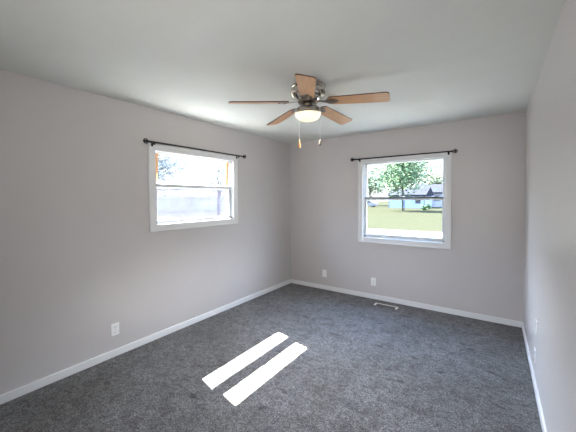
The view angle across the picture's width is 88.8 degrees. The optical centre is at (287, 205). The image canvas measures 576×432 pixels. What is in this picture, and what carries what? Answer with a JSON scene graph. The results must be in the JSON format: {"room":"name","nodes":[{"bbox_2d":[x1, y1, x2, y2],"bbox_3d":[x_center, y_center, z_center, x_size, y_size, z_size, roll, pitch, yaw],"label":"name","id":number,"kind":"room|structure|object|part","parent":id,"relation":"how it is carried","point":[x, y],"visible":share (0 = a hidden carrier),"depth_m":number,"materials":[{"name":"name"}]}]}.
{"room":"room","nodes":[
{"label":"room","id":0,"kind":"room"},
{"bbox_2d":[0,69,290,394],"bbox_3d":[-1.374,0.195,3.288,0.150,2.440,5.000,1,2,35],"label":"wall","id":1,"kind":"structure","parent":0,"point":[80,257],"depth_m":2.69,"materials":[{"name":"beige paint"}]},
{"bbox_2d":[111,322,118,336],"bbox_3d":[-1.638,1.172,2.791,0.009,0.116,0.072,1,2,35],"label":"wall outlet","id":2,"kind":"object","parent":1,"relation":"attached to","point":[114,327],"visible":1,"depth_m":2.78,"materials":[{"name":"white plastic"}]},
{"bbox_2d":[0,279,290,404],"bbox_3d":[-1.343,1.383,3.209,0.013,0.068,4.850,1,2,35],"label":"baseboard","id":3,"kind":"structure","parent":1,"relation":"attached to","point":[40,383],"depth_m":2.80,"materials":[{"name":"white paint"}]},
{"bbox_2d":[148,143,237,231],"bbox_3d":[-1.127,-0.201,3.603,0.164,0.922,1.274,1,2,35],"label":"window","id":4,"kind":"structure","parent":1,"relation":"in","point":[230,186],"depth_m":3.50,"materials":[{"name":"white paint"}]},
{"bbox_3d":[-1.160,-0.392,3.619,0.052,0.389,1.100,1,2,35],"label":"sash","id":5,"kind":"part","parent":4,"relation":"part of","materials":[{"name":"clear glass"}]},
{"bbox_3d":[-1.150,-0.392,3.633,0.052,0.389,0.990,1,2,35],"label":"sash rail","id":6,"kind":"part","parent":4,"relation":"part of","materials":[{"name":"clear glass"}]},
{"bbox_3d":[-1.117,-0.036,3.600,0.034,0.429,1.108,1,2,35],"label":"sash","id":7,"kind":"part","parent":4,"relation":"part of","materials":[{"name":"white plastic"}]},
{"bbox_2d":[143,138,245,158],"bbox_3d":[-1.024,-0.662,3.534,0.073,0.065,1.474,1,2,35],"label":"curtain rod","id":8,"kind":"object","parent":4,"relation":"attached to","point":[144,140],"visible":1,"depth_m":3.30,"materials":[{"name":"black metal"}]},
{"bbox_2d":[0,283,541,431],"bbox_3d":[-0.036,1.532,2.291,3.509,0.200,5.150,1,2,35],"label":"floor","id":9,"kind":"structure","parent":0,"point":[291,357],"depth_m":2.42,"materials":[{"name":"grey carpet"}]},
{"bbox_2d":[374,303,398,309],"bbox_3d":[1.342,1.375,4.031,0.312,0.010,0.088,1,2,35],"label":"floor vent","id":10,"kind":"object","parent":9,"relation":"in","point":[377,304],"visible":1,"depth_m":4.02,"materials":[{"name":"metal"}]},
{"bbox_2d":[0,0,564,143],"bbox_3d":[-0.032,-1.096,2.149,4.284,0.180,5.950,1,2,35],"label":"ceiling","id":11,"kind":"structure","parent":0,"point":[438,61],"depth_m":1.94,"materials":[{"name":"paint"}]},
{"bbox_2d":[229,74,389,147],"bbox_3d":[0.202,-0.746,2.513,1.273,0.540,1.253,1,2,35],"label":"ceiling fan","id":12,"kind":"object","parent":11,"relation":"hanging from","point":[307,91],"visible":1,"depth_m":2.40,"materials":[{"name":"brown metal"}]},
{"bbox_3d":[-0.235,-0.844,2.402,0.490,0.008,0.138,-5,14,-13],"label":"blade","id":13,"kind":"part","parent":12,"relation":"part of","materials":[{"name":"brown wood"}]},
{"bbox_3d":[-0.043,-0.856,2.849,0.138,0.008,0.490,-15,5,-31],"label":"blade","id":14,"kind":"part","parent":12,"relation":"part of","materials":[{"name":"brown wood"}]},
{"bbox_3d":[0.131,-0.838,2.082,0.138,0.008,0.490,12,7,4],"label":"blade","id":15,"kind":"part","parent":12,"relation":"part of","materials":[{"name":"brown wood"}]},
{"bbox_3d":[0.169,-0.749,2.496,0.216,0.070,0.216,1,2,35],"label":"lamp shade","id":16,"kind":"part","parent":12,"relation":"part of","materials":[{"name":"white glass"}]},
{"bbox_3d":[0.441,-0.858,2.805,0.138,0.008,0.490,-15,-13,40],"label":"blade","id":17,"kind":"part","parent":12,"relation":"part of","materials":[{"name":"brown wood"}]},
{"bbox_3d":[0.549,-0.847,2.331,0.490,0.008,0.138,5,-9,23],"label":"blade","id":18,"kind":"part","parent":12,"relation":"part of","materials":[{"name":"brown wood"}]},
{"bbox_2d":[290,112,525,321],"bbox_3d":[1.396,0.152,4.300,3.209,2.440,0.150,1,2,35],"label":"wall","id":19,"kind":"structure","parent":0,"point":[482,272],"depth_m":3.84,"materials":[{"name":"beige paint"}]},
{"bbox_2d":[371,277,375,285],"bbox_3d":[1.257,1.119,4.330,0.072,0.116,0.009,1,2,35],"label":"wall outlet","id":20,"kind":"object","parent":19,"relation":"attached to","point":[373,280],"visible":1,"depth_m":4.33,"materials":[{"name":"white plastic"}]},
{"bbox_2d":[358,152,451,249],"bbox_3d":[1.601,-0.068,4.128,1.233,1.234,0.164,1,2,35],"label":"window","id":21,"kind":"structure","parent":19,"relation":"in","point":[444,242],"depth_m":4.04,"materials":[{"name":"white paint"}]},
{"bbox_2d":[351,149,457,161],"bbox_3d":[1.517,-0.678,4.024,1.401,0.063,0.073,1,2,35],"label":"curtain rod","id":22,"kind":"object","parent":21,"relation":"attached to","point":[455,150],"visible":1,"depth_m":3.96,"materials":[{"name":"black metal"}]},
{"bbox_3d":[1.614,-0.349,4.144,1.072,0.538,0.034,1,2,35],"label":"sash","id":23,"kind":"part","parent":21,"relation":"part of","materials":[{"name":"clear glass"}]},
{"bbox_3d":[1.596,0.171,4.126,1.072,0.588,0.034,1,2,35],"label":"sash","id":24,"kind":"part","parent":21,"relation":"part of","materials":[{"name":"clear glass"}]},
{"bbox_2d":[291,279,521,327],"bbox_3d":[1.357,1.340,4.263,3.183,0.068,0.013,1,2,35],"label":"baseboard","id":25,"kind":"structure","parent":19,"relation":"attached to","point":[346,291],"depth_m":3.97,"materials":[{"name":"white paint"}]},
{"bbox_2d":[523,0,575,431],"bbox_3d":[1.370,0.225,1.351,0.150,2.440,5.000,1,2,35],"label":"wall","id":26,"kind":"structure","parent":0,"point":[549,296],"depth_m":1.63,"materials":[{"name":"beige paint"}]},
{"bbox_2d":[522,322,546,431],"bbox_3d":[1.268,1.412,1.366,0.013,0.068,4.850,1,2,35],"label":"baseboard","id":27,"kind":"structure","parent":26,"relation":"attached to","point":[543,425],"depth_m":2.24,"materials":[{"name":"white paint"}]},
{"bbox_2d":[534,347,535,364],"bbox_3d":[1.944,1.183,2.317,0.009,0.116,0.072,1,2,35],"label":"wall outlet","id":28,"kind":"object","parent":26,"relation":"attached to","point":[534,347],"visible":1,"depth_m":2.30,"materials":[{"name":"white plastic"}]},
{"bbox_2d":[535,319,537,334],"bbox_3d":[1.903,0.928,2.255,0.008,0.100,0.072,1,2,35],"label":"cable plate","id":29,"kind":"object","parent":26,"relation":"attached to","point":[536,322],"visible":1,"depth_m":2.23,"materials":[{"name":"white plastic"}]},
{"label":"outside","id":30,"kind":"structure","parent":0,"visible":0},
{"bbox_2d":[157,202,441,232],"bbox_3d":[0.294,0.594,66.226,250.000,0.300,220.000,1,2,35],"label":"lawn","id":31,"kind":"structure","parent":30,"point":[380,216],"depth_m":32.91,"materials":[{"name":"green plant"}]},
{"bbox_2d":[157,196,224,211],"bbox_3d":[-15.422,-0.303,49.114,45.116,2.450,0.106,-1,1,-18],"label":"fence","id":32,"kind":"object","parent":31,"relation":"on","point":[171,204],"visible":0.2,"depth_m":48.80,"materials":[{"name":"white"}]},
{"bbox_2d":[367,200,377,206],"bbox_3d":[18.318,-0.501,68.161,4.700,1.545,1.840,1,2,35],"label":"parked car","id":33,"kind":"object","parent":31,"relation":"on","point":[371,203],"visible":0.48,"depth_m":66.88,"materials":[{"name":"white paint"}]},
{"bbox_2d":[368,166,388,196],"bbox_3d":[23.083,-5.309,79.651,10.640,10.534,11.037,1,2,35],"label":"shade tree","id":34,"kind":"object","parent":31,"relation":"on","point":[371,187],"visible":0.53,"depth_m":78.47,"materials":[{"name":"green plant"}]},
{"bbox_2d":[368,160,442,210],"bbox_3d":[18.727,-5.615,45.829,10.970,12.881,13.073,-2,2,-42],"label":"shade tree","id":35,"kind":"object","parent":31,"relation":"on","point":[403,172],"visible":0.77,"depth_m":45.07,"materials":[{"name":"green plant"}]},
{"bbox_2d":[386,187,433,207],"bbox_3d":[26.152,-1.737,62.593,7.600,4.200,9.000,1,2,35],"label":"house","id":36,"kind":"structure","parent":31,"relation":"on","point":[425,193],"depth_m":59.52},
{"bbox_2d":[421,204,431,209],"bbox_3d":[22.747,0.263,47.913,3.660,1.112,1.188,1,2,35],"label":"shrub","id":37,"kind":"object","parent":31,"relation":"on","point":[427,206],"visible":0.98,"depth_m":47.88,"materials":[{"name":"green plant"}]},
{"bbox_2d":[415,184,442,206],"bbox_3d":[35.472,-2.454,68.849,10.400,5.200,10.000,1,2,35],"label":"house","id":38,"kind":"structure","parent":31,"relation":"on","point":[438,192],"depth_m":65.42,"materials":[{"name":"white"}]},
{"bbox_2d":[421,171,442,184],"bbox_3d":[41.335,-5.238,79.426,10.660,10.163,9.895,1,2,35],"label":"shade tree","id":39,"kind":"object","parent":31,"relation":"on","point":[439,180],"visible":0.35,"depth_m":78.92,"materials":[{"name":"green plant"}]},
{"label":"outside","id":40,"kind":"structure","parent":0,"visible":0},
{"bbox_2d":[157,217,441,237],"bbox_3d":[-24.171,1.450,31.576,250.000,0.030,14.850,1,2,35],"label":"street","id":41,"kind":"structure","parent":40,"point":[371,231],"depth_m":17.32,"materials":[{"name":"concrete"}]},
{"bbox_2d":[157,155,208,204],"bbox_3d":[-8.156,-1.776,17.080,7.501,6.986,6.777,1,2,35],"label":"shade tree","id":42,"kind":"object","parent":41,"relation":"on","point":[162,173],"visible":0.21,"depth_m":17.10,"materials":[{"name":"green plant"}]},
{"bbox_2d":[176,159,224,215],"bbox_3d":[-5.462,-1.856,24.387,5.969,6.750,6.789,1,2,35],"label":"shade tree","id":43,"kind":"object","parent":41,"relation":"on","point":[221,168],"visible":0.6,"depth_m":24.11,"materials":[{"name":"green plant"}]}
]}

